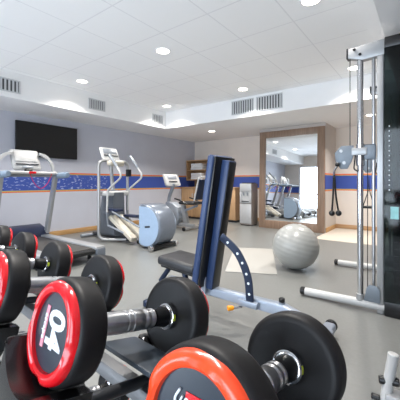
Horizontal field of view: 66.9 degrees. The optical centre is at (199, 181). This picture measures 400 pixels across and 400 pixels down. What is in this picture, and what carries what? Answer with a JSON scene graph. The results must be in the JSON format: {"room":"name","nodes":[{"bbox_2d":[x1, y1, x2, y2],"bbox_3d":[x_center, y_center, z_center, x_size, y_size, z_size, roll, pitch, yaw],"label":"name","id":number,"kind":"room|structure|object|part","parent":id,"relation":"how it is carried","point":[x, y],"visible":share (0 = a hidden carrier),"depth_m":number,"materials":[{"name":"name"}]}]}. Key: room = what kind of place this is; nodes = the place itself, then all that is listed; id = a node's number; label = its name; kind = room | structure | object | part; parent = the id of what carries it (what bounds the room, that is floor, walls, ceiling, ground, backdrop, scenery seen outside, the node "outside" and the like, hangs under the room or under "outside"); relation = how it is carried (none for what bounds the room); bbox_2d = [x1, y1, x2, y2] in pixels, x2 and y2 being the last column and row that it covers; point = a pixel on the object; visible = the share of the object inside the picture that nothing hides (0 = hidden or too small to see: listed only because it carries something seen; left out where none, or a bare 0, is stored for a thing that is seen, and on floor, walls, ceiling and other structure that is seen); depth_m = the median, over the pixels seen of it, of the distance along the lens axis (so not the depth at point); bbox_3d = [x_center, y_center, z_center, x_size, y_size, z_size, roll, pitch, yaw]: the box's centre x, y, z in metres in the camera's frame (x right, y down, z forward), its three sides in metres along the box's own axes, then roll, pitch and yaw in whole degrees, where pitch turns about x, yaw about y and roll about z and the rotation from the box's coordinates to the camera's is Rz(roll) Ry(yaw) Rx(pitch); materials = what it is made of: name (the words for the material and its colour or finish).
{"room":"gym","nodes":[
{"label":"gym","id":0,"kind":"room"},
{"bbox_2d":[0,110,194,231],"bbox_3d":[-3.100,-0.245,6.088,0.100,2.890,9.550,0,0,37],"label":"wall","id":1,"kind":"structure","parent":0,"point":[23,202],"depth_m":6.76,"materials":[{"name":"white paint"}]},
{"bbox_2d":[15,120,76,159],"bbox_3d":[-3.026,-0.810,6.038,0.078,0.660,1.210,0,0,37],"label":"television","id":2,"kind":"object","parent":1,"relation":"attached to","point":[53,141],"visible":0.79,"depth_m":5.99,"materials":[{"name":"black plastic"}]},
{"bbox_2d":[49,220,138,235],"bbox_3d":[-3.265,1.050,5.774,0.018,0.100,8.850,0,0,37],"label":"baseboard","id":3,"kind":"structure","parent":1,"relation":"attached to","point":[90,228],"depth_m":6.53,"materials":[{"name":"brown wood"}]},
{"bbox_2d":[0,0,384,111],"bbox_3d":[-1.085,-1.740,3.052,4.780,0.100,7.150,0,0,37],"label":"ceiling","id":4,"kind":"structure","parent":0,"point":[218,48],"depth_m":3.75,"materials":[{"name":"paint"}]},
{"bbox_2d":[76,79,87,82],"bbox_3d":[-1.973,-1.685,5.075,0.196,0.009,0.196,0,0,37],"label":"recessed light","id":5,"kind":"object","parent":4,"relation":"in","point":[77,80],"visible":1,"depth_m":5.08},
{"bbox_2d":[155,47,170,53],"bbox_3d":[-0.477,-1.685,3.903,0.196,0.009,0.196,0,0,37],"label":"recessed light","id":6,"kind":"object","parent":4,"relation":"in","point":[161,50],"visible":1,"depth_m":3.89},
{"bbox_2d":[157,48,168,53],"bbox_3d":[-0.477,-1.688,3.903,0.160,0.004,0.160,0,0,37],"label":"diffuser","id":7,"kind":"object","parent":6,"relation":"attached to","point":[159,50],"depth_m":3.90,"materials":[{"name":"white plastic"}]},
{"bbox_2d":[237,87,247,90],"bbox_3d":[0.780,-1.685,5.510,0.196,0.009,0.196,0,0,37],"label":"recessed light","id":8,"kind":"object","parent":4,"relation":"in","point":[242,88],"visible":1,"depth_m":5.52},
{"bbox_2d":[300,0,320,6],"bbox_3d":[1.028,-1.685,2.810,0.196,0.009,0.196,0,0,37],"label":"recessed light","id":9,"kind":"object","parent":4,"relation":"in","point":[306,3],"visible":1,"depth_m":2.85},
{"bbox_2d":[302,0,318,4],"bbox_3d":[1.028,-1.688,2.810,0.160,0.004,0.160,0,0,37],"label":"diffuser","id":10,"kind":"object","parent":9,"relation":"attached to","point":[304,2],"depth_m":2.85,"materials":[{"name":"white plastic"}]},
{"bbox_2d":[347,65,356,70],"bbox_3d":[2.284,-1.685,4.481,0.196,0.009,0.196,0,0,37],"label":"recessed light","id":11,"kind":"object","parent":4,"relation":"in","point":[351,68],"visible":0.66,"depth_m":4.50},
{"bbox_2d":[0,218,399,399],"bbox_3d":[-0.033,1.148,3.760,7.600,0.104,9.550,0,0,37],"label":"floor","id":12,"kind":"structure","parent":0,"point":[365,337],"depth_m":3.07,"materials":[{"name":"rubber"}]},
{"bbox_2d":[0,149,104,270],"bbox_3d":[-2.452,0.295,4.560,2.220,1.610,0.960,0,0,37],"label":"treadmill","id":13,"kind":"object","parent":12,"relation":"on","point":[28,161],"visible":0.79,"depth_m":4.74,"materials":[{"name":"silver metal"}]},
{"bbox_3d":[-2.536,0.958,4.185,1.860,0.145,0.150,0,0,37],"label":"rail","id":14,"kind":"part","parent":13,"relation":"part of","materials":[{"name":"silver metal"}]},
{"bbox_2d":[9,223,48,239],"bbox_3d":[-3.081,0.885,5.038,0.640,0.310,0.860,0,0,37],"label":"hood","id":15,"kind":"object","parent":13,"relation":"attached to","point":[38,229],"depth_m":5.08,"materials":[{"name":"blue plastic"}]},
{"bbox_2d":[10,171,56,174],"bbox_3d":[-2.643,-0.140,4.705,0.180,0.050,0.800,0,0,37],"label":"handlebar","id":16,"kind":"object","parent":13,"relation":"on","point":[12,172],"depth_m":4.64,"materials":[{"name":"grey plastic"}]},
{"bbox_3d":[-2.113,0.958,4.742,1.860,0.145,0.150,0,0,37],"label":"rail","id":17,"kind":"part","parent":13,"relation":"part of","materials":[{"name":"silver metal"}]},
{"bbox_2d":[0,293,164,399],"bbox_3d":[-0.355,0.652,0.743,1.640,0.896,0.520,0,0,41],"label":"dumbbell rack","id":18,"kind":"object","parent":12,"relation":"on","point":[17,381],"visible":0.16,"depth_m":0.44,"materials":[{"name":"black metal"}]},
{"bbox_2d":[0,225,12,245],"bbox_3d":[-0.858,0.213,1.126,0.131,0.177,0.271,0,0,42],"label":"dumbbell","id":19,"kind":"object","parent":18,"relation":"on","point":[6,234],"visible":0.66,"depth_m":1.17,"materials":[{"name":"rubber"}]},
{"bbox_2d":[0,232,37,258],"bbox_3d":[-0.670,0.213,0.961,0.131,0.177,0.271,0,0,42],"label":"dumbbell","id":20,"kind":"object","parent":18,"relation":"on","point":[27,242],"visible":0.51,"depth_m":1.01,"materials":[{"name":"rubber"}]},
{"bbox_3d":[-0.493,0.310,0.784,0.017,0.047,0.151,0,0,41],"label":"cross arm","id":21,"kind":"part","parent":18,"relation":"part of","materials":[{"name":"grey paint"}]},
{"bbox_2d":[29,241,72,276],"bbox_3d":[-0.482,0.213,0.796,0.131,0.177,0.271,0,0,42],"label":"dumbbell","id":22,"kind":"object","parent":18,"relation":"on","point":[56,258],"visible":0.69,"depth_m":0.84,"materials":[{"name":"rubber"}]},
{"bbox_3d":[-0.494,0.209,0.783,0.032,0.032,0.120,0,-13,41],"label":"handle","id":23,"kind":"part","parent":22,"relation":"part of","materials":[{"name":"metal"}]},
{"bbox_2d":[0,249,124,323],"bbox_3d":[-0.295,0.213,0.631,0.131,0.177,0.271,0,0,42],"label":"dumbbell","id":24,"kind":"object","parent":18,"relation":"on","point":[16,281],"visible":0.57,"depth_m":0.55,"materials":[{"name":"black rubber"}]},
{"bbox_3d":[-0.306,0.209,0.618,0.032,0.032,0.120,0,-13,41],"label":"handle","id":25,"kind":"part","parent":24,"relation":"part of","materials":[{"name":"metal"}]},
{"bbox_2d":[88,362,129,399],"bbox_3d":[-0.336,0.622,0.887,0.131,0.177,0.271,0,0,42],"label":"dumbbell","id":26,"kind":"object","parent":18,"relation":"on","point":[102,382],"visible":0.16,"depth_m":0.92,"materials":[{"name":"metal"}]},
{"bbox_3d":[-0.347,0.618,0.874,0.032,0.032,0.120,0,-13,41],"label":"handle","id":27,"kind":"part","parent":26,"relation":"part of","materials":[{"name":"metal"}]},
{"bbox_2d":[27,276,208,389],"bbox_3d":[-0.107,0.213,0.466,0.131,0.177,0.271,0,0,42],"label":"dumbbell","id":28,"kind":"object","parent":18,"relation":"on","point":[69,327],"visible":0.98,"depth_m":0.39,"materials":[{"name":"black rubber"}]},
{"bbox_3d":[-0.118,0.209,0.453,0.032,0.032,0.120,0,-13,41],"label":"handle","id":29,"kind":"part","parent":28,"relation":"part of","materials":[{"name":"metal"}]},
{"bbox_3d":[-0.118,0.310,0.453,0.017,0.047,0.151,0,0,41],"label":"cross arm","id":30,"kind":"part","parent":18,"relation":"part of","materials":[{"name":"grey paint"}]},
{"bbox_3d":[-0.093,0.274,0.481,0.124,0.022,0.069,0,0,41],"label":"cradle plate","id":31,"kind":"part","parent":18,"relation":"part of","materials":[{"name":"metal"}]},
{"bbox_2d":[146,310,346,399],"bbox_3d":[0.069,0.228,0.341,0.131,0.171,0.270,0,0,39],"label":"dumbbell","id":32,"kind":"object","parent":18,"relation":"on","point":[290,355],"visible":1,"depth_m":0.35,"materials":[{"name":"black rubber"}]},
{"bbox_3d":[0.058,0.224,0.327,0.032,0.032,0.120,0,-12,39],"label":"handle","id":33,"kind":"part","parent":32,"relation":"part of","materials":[{"name":"metal"}]},
{"bbox_2d":[80,147,177,251],"bbox_3d":[-1.346,0.216,5.566,2.095,1.759,0.716,0,0,37],"label":"elliptical trainer","id":34,"kind":"object","parent":12,"relation":"on","point":[156,229],"visible":1,"depth_m":5.51,"materials":[{"name":"silver metal"}]},
{"bbox_3d":[-1.694,1.035,5.831,1.150,0.070,0.100,0,0,37],"label":"rail","id":35,"kind":"part","parent":34,"relation":"part of","materials":[{"name":"silver metal"}]},
{"bbox_3d":[-1.542,0.030,5.414,0.430,1.043,0.036,0,0,37],"label":"moving arm","id":36,"kind":"part","parent":34,"relation":"part of","materials":[{"name":"grey plastic"}]},
{"bbox_2d":[107,160,123,166],"bbox_3d":[-1.603,-0.350,5.761,0.120,0.100,0.340,0,0,37],"label":"tray","id":37,"kind":"object","parent":34,"relation":"on","point":[120,163],"depth_m":5.73,"materials":[{"name":"beige plastic"}]},
{"bbox_3d":[-1.298,0.650,5.279,0.759,0.251,0.032,0,0,37],"label":"pedal rail","id":38,"kind":"part","parent":34,"relation":"part of","materials":[{"name":"grey plastic"}]},
{"bbox_3d":[-1.252,0.030,5.797,0.430,1.043,0.036,0,0,37],"label":"moving arm","id":39,"kind":"part","parent":34,"relation":"part of","materials":[{"name":"grey plastic"}]},
{"bbox_2d":[163,173,204,230],"bbox_3d":[-0.386,0.446,7.135,1.238,1.308,0.600,0,0,37],"label":"bike","id":40,"kind":"object","parent":12,"relation":"on","point":[180,212],"visible":0.77,"depth_m":7.10,"materials":[{"name":"grey plastic"}]},
{"bbox_3d":[-0.704,0.279,7.376,0.249,0.495,0.090,0,0,37],"label":"console stem","id":41,"kind":"part","parent":40,"relation":"part of","materials":[{"name":"grey plastic"}]},
{"bbox_3d":[-0.345,0.760,7.104,0.220,0.440,0.090,0,0,37],"label":"seat post","id":42,"kind":"part","parent":40,"relation":"part of","materials":[{"name":"silver metal"}]},
{"bbox_3d":[-0.369,1.000,7.122,0.600,0.080,0.100,0,0,37],"label":"rail","id":43,"kind":"part","parent":40,"relation":"part of","materials":[{"name":"silver metal"}]},
{"bbox_3d":[-0.202,0.482,6.995,0.460,0.065,0.400,0,0,37],"label":"seat","id":44,"kind":"part","parent":40,"relation":"part of","materials":[{"name":"black plastic"}]},
{"bbox_3d":[0.030,0.154,6.819,0.194,0.543,0.427,0,0,37],"label":"backrest frame","id":45,"kind":"part","parent":40,"relation":"part of","materials":[{"name":"grey plastic"}]},
{"bbox_3d":[0.021,0.171,6.826,0.187,0.466,0.320,0,0,37],"label":"backrest","id":46,"kind":"part","parent":40,"relation":"part of","materials":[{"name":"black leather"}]},
{"bbox_2d":[181,187,239,222],"bbox_3d":[0.385,0.625,8.992,1.920,0.950,0.690,0,0,37],"label":"base cabinet","id":47,"kind":"object","parent":12,"relation":"on","point":[186,192],"visible":0.3,"depth_m":8.86,"materials":[{"name":"brown wood"}]},
{"bbox_3d":[-0.380,0.609,9.175,0.468,0.842,0.021,0,0,37],"label":"door","id":48,"kind":"part","parent":47,"relation":"part of","materials":[{"name":"brown wood"}]},
{"bbox_2d":[186,159,207,186],"bbox_3d":[0.185,-0.260,9.307,1.200,0.820,0.450,0,0,37],"label":"towel shelf","id":49,"kind":"object","parent":47,"relation":"on","point":[189,171],"visible":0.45,"depth_m":9.54,"materials":[{"name":"brown wood"}]},
{"bbox_2d":[191,168,205,169],"bbox_3d":[-0.026,-0.406,9.410,0.460,0.063,0.280,0,0,37],"label":"folded towel","id":50,"kind":"object","parent":49,"relation":"on","point":[191,168],"visible":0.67,"depth_m":9.27,"materials":[{"name":"white fabric"}]},
{"bbox_2d":[191,165,206,167],"bbox_3d":[-0.014,-0.473,9.401,0.460,0.063,0.280,0,0,37],"label":"folded towel","id":51,"kind":"object","parent":50,"relation":"on","point":[199,166],"visible":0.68,"depth_m":9.26,"materials":[{"name":"white fabric"}]},
{"bbox_2d":[191,163,206,165],"bbox_3d":[-0.034,-0.540,9.416,0.420,0.063,0.280,0,0,37],"label":"folded towel","id":52,"kind":"object","parent":51,"relation":"on","point":[195,164],"visible":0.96,"depth_m":9.32,"materials":[{"name":"white fabric"}]},
{"bbox_3d":[0.313,-0.247,9.476,1.200,0.795,0.025,0,0,37],"label":"panel","id":53,"kind":"part","parent":49,"relation":"part of","materials":[{"name":"brown wood"}]},
{"bbox_3d":[-0.026,-0.110,9.410,0.460,0.063,0.280,0,0,37],"label":"folded towel","id":54,"kind":"object","parent":49,"relation":"on","visible":0},
{"bbox_3d":[-0.014,-0.178,9.401,0.460,0.063,0.280,0,0,37],"label":"folded towel","id":55,"kind":"object","parent":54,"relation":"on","visible":0},
{"bbox_2d":[191,173,205,174],"bbox_3d":[-0.034,-0.245,9.416,0.420,0.063,0.280,0,0,37],"label":"folded towel","id":56,"kind":"object","parent":55,"relation":"on","point":[191,173],"visible":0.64,"depth_m":9.30,"materials":[{"name":"white fabric"}]},
{"bbox_3d":[0.002,0.609,8.885,0.468,0.842,0.021,0,0,37],"label":"door","id":57,"kind":"part","parent":47,"relation":"part of","materials":[{"name":"brown wood"}]},
{"bbox_3d":[0.767,0.609,8.305,0.468,0.842,0.021,0,0,37],"label":"door","id":58,"kind":"part","parent":47,"relation":"part of","materials":[{"name":"brown wood"}]},
{"bbox_2d":[143,154,337,335],"bbox_3d":[0.248,0.443,2.411,1.520,1.315,0.500,0,0,37],"label":"bench","id":59,"kind":"object","parent":12,"relation":"on","point":[204,266],"visible":0.86,"depth_m":2.40,"materials":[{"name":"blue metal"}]},
{"bbox_3d":[-0.123,0.707,2.692,0.421,0.108,0.320,0,0,37],"label":"seat","id":60,"kind":"part","parent":59,"relation":"part of","materials":[{"name":"black leather"}]},
{"bbox_3d":[0.103,0.322,2.508,0.230,1.074,0.300,0,0,37],"label":"backrest","id":61,"kind":"part","parent":59,"relation":"part of","materials":[{"name":"blue leather"}]},
{"bbox_3d":[0.231,0.956,2.296,0.051,0.041,0.042,0,0,-4],"label":"pull knob","id":62,"kind":"part","parent":59,"relation":"part of","materials":[{"name":"yellow plastic"}]},
{"bbox_3d":[0.288,0.950,2.380,1.420,0.170,0.070,0,0,37],"label":"rail","id":63,"kind":"part","parent":59,"relation":"part of","materials":[{"name":"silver metal"}]},
{"bbox_2d":[240,183,257,225],"bbox_3d":[1.240,0.557,7.753,0.340,1.085,0.370,0,0,37],"label":"water cooler","id":64,"kind":"object","parent":12,"relation":"on","point":[248,191],"visible":1,"depth_m":7.63,"materials":[{"name":"metal"}]},
{"bbox_3d":[1.145,0.795,7.629,0.320,0.490,0.022,0,0,37],"label":"door","id":65,"kind":"part","parent":64,"relation":"part of","materials":[{"name":"metal"}]},
{"bbox_3d":[1.145,0.285,7.629,0.320,0.490,0.022,0,0,37],"label":"panel","id":66,"kind":"part","parent":64,"relation":"part of","materials":[{"name":"metal"}]},
{"bbox_2d":[225,248,276,274],"bbox_3d":[0.743,1.095,4.320,0.620,0.010,1.380,0,0,11],"label":"exercise mat","id":67,"kind":"object","parent":12,"relation":"on","point":[259,260],"visible":0.77,"depth_m":4.10,"materials":[{"name":"plastic"}]},
{"bbox_2d":[259,126,324,233],"bbox_3d":[2.070,-0.054,6.962,1.520,2.310,0.060,0,-1,37],"label":"wall mirror","id":68,"kind":"object","parent":12,"relation":"on","point":[292,161],"visible":0.98,"depth_m":6.93,"materials":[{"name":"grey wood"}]},
{"bbox_2d":[265,134,316,223],"bbox_3d":[2.073,-0.074,6.966,1.240,1.990,0.010,0,-1,37],"label":"mirror glass","id":69,"kind":"object","parent":68,"relation":"attached to","point":[290,159],"depth_m":6.95,"materials":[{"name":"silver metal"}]},
{"bbox_2d":[273,224,319,269],"bbox_3d":[1.214,0.816,3.849,0.570,0.568,0.568,0,0,37],"label":"exercise ball","id":70,"kind":"object","parent":12,"relation":"on","point":[295,246],"visible":1,"depth_m":3.65,"materials":[{"name":"grey plastic"}]},
{"bbox_2d":[300,33,399,318],"bbox_3d":[1.910,-0.045,3.079,1.330,2.290,1.446,0,0,37],"label":"cable machine","id":71,"kind":"object","parent":12,"relation":"on","point":[384,298],"depth_m":2.52,"materials":[{"name":"grey metal"}]},
{"bbox_2d":[329,162,341,215],"bbox_3d":[1.205,0.066,2.701,0.108,0.481,0.052,0,0,37],"label":"rope","id":72,"kind":"object","parent":71,"relation":"hanging from","point":[338,212],"visible":1,"depth_m":2.70,"materials":[{"name":"black fabric"}]},
{"bbox_3d":[1.278,-0.217,2.688,0.155,0.205,0.012,0,0,37],"label":"pulley arm","id":73,"kind":"part","parent":71,"relation":"part of"},
{"bbox_3d":[1.441,-1.120,2.610,0.300,0.140,0.070,0,0,37],"label":"arm","id":74,"kind":"part","parent":71,"relation":"part of","materials":[{"name":"silver metal"}]},
{"bbox_3d":[2.082,0.121,3.743,0.130,0.413,0.036,0,0,37],"label":"stirrup handle","id":75,"kind":"part","parent":71,"relation":"part of","materials":[{"name":"black"}]},
{"bbox_3d":[2.076,-0.217,3.740,0.155,0.205,0.012,0,0,37],"label":"pulley arm","id":76,"kind":"part","parent":71,"relation":"part of"},
{"bbox_3d":[1.439,-0.255,2.566,0.090,0.130,0.012,0,0,37],"label":"link plate","id":77,"kind":"part","parent":71,"relation":"part of","materials":[{"name":"grey metal"}]},
{"bbox_3d":[1.446,0.940,2.550,0.120,0.140,0.008,0,0,37],"label":"pulley plate","id":78,"kind":"part","parent":71,"relation":"part of","materials":[{"name":"grey metal"}]},
{"bbox_3d":[1.489,-0.050,2.599,0.027,2.060,0.028,0,0,37],"label":"rod","id":79,"kind":"part","parent":71,"relation":"part of","materials":[{"name":"metal"}]},
{"bbox_2d":[371,351,399,399],"bbox_3d":[1.129,0.889,0.900,1.110,0.422,0.480,0,0,37],"label":"exercise machine","id":80,"kind":"object","parent":12,"relation":"on","point":[389,380],"visible":1,"depth_m":1.19,"materials":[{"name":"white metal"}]},
{"bbox_3d":[0.707,0.865,1.221,0.030,0.024,0.024,0,0,37],"label":"knob","id":81,"kind":"part","parent":80,"relation":"part of","materials":[{"name":"black plastic"}]},
{"bbox_3d":[0.752,0.791,1.206,0.073,0.039,0.034,0,0,29],"label":"cross knob","id":82,"kind":"part","parent":80,"relation":"part of","materials":[{"name":"black plastic"}]},
{"bbox_3d":[1.162,0.855,0.894,1.050,0.050,0.070,0,0,37],"label":"rail","id":83,"kind":"part","parent":80,"relation":"part of","materials":[{"name":"silver metal"}]},
{"bbox_2d":[0,0,399,141],"bbox_3d":[-0.033,-1.540,3.760,7.600,0.500,9.550,0,0,37],"label":"soffit","id":84,"kind":"structure","parent":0,"point":[334,102],"depth_m":5.79,"materials":[{"name":"white paint"}]},
{"bbox_2d":[0,76,19,93],"bbox_3d":[-2.931,-1.470,4.560,0.016,0.200,0.420,0,0,37],"label":"ceiling vent","id":85,"kind":"object","parent":84,"relation":"in","point":[6,84],"visible":1,"depth_m":4.60,"materials":[{"name":"metal"}]},
{"bbox_2d":[88,98,104,111],"bbox_3d":[-1.976,-1.480,5.819,0.016,0.200,0.360,0,0,37],"label":"ceiling vent","id":86,"kind":"object","parent":84,"relation":"in","point":[95,104],"visible":1,"depth_m":5.81,"materials":[{"name":"metal"}]},
{"bbox_2d":[152,113,162,123],"bbox_3d":[-0.991,-1.480,7.117,0.016,0.200,0.340,0,0,37],"label":"ceiling vent","id":87,"kind":"object","parent":84,"relation":"in","point":[156,118],"visible":1,"depth_m":7.10,"materials":[{"name":"metal"}]},
{"bbox_2d":[231,98,253,114],"bbox_3d":[0.848,-1.505,6.063,0.500,0.280,0.016,0,0,37],"label":"ceiling vent","id":88,"kind":"object","parent":84,"relation":"in","point":[243,106],"visible":1,"depth_m":6.05,"materials":[{"name":"metal"}]},
{"bbox_2d":[256,92,282,111],"bbox_3d":[1.302,-1.505,5.718,0.530,0.280,0.016,0,0,37],"label":"ceiling vent","id":89,"kind":"object","parent":84,"relation":"in","point":[272,101],"visible":1,"depth_m":5.71,"materials":[{"name":"metal"}]},
{"bbox_2d":[195,124,376,226],"bbox_3d":[2.884,-0.245,7.604,7.800,2.890,0.100,0,0,37],"label":"wall","id":90,"kind":"structure","parent":0,"point":[245,151],"depth_m":7.24,"materials":[{"name":"beige paint"}]},
{"bbox_2d":[336,224,376,230],"bbox_3d":[4.561,1.048,6.257,3.300,0.096,0.018,0,0,37],"label":"baseboard","id":91,"kind":"structure","parent":90,"relation":"attached to","point":[344,226],"depth_m":7.04,"materials":[{"name":"brown wood"}]},
{"bbox_2d":[260,122,335,232],"bbox_3d":[2.369,-0.095,7.372,1.540,2.390,0.890,0,0,37],"label":"wall","id":92,"kind":"structure","parent":0,"point":[330,131],"depth_m":6.81,"materials":[{"name":"beige paint"}]},
{"bbox_2d":[326,224,335,232],"bbox_3d":[2.985,1.048,6.894,0.018,0.096,0.872,0,0,37],"label":"baseboard","id":93,"kind":"structure","parent":92,"relation":"attached to","point":[332,227],"depth_m":6.82,"materials":[{"name":"brown wood"}]}
]}

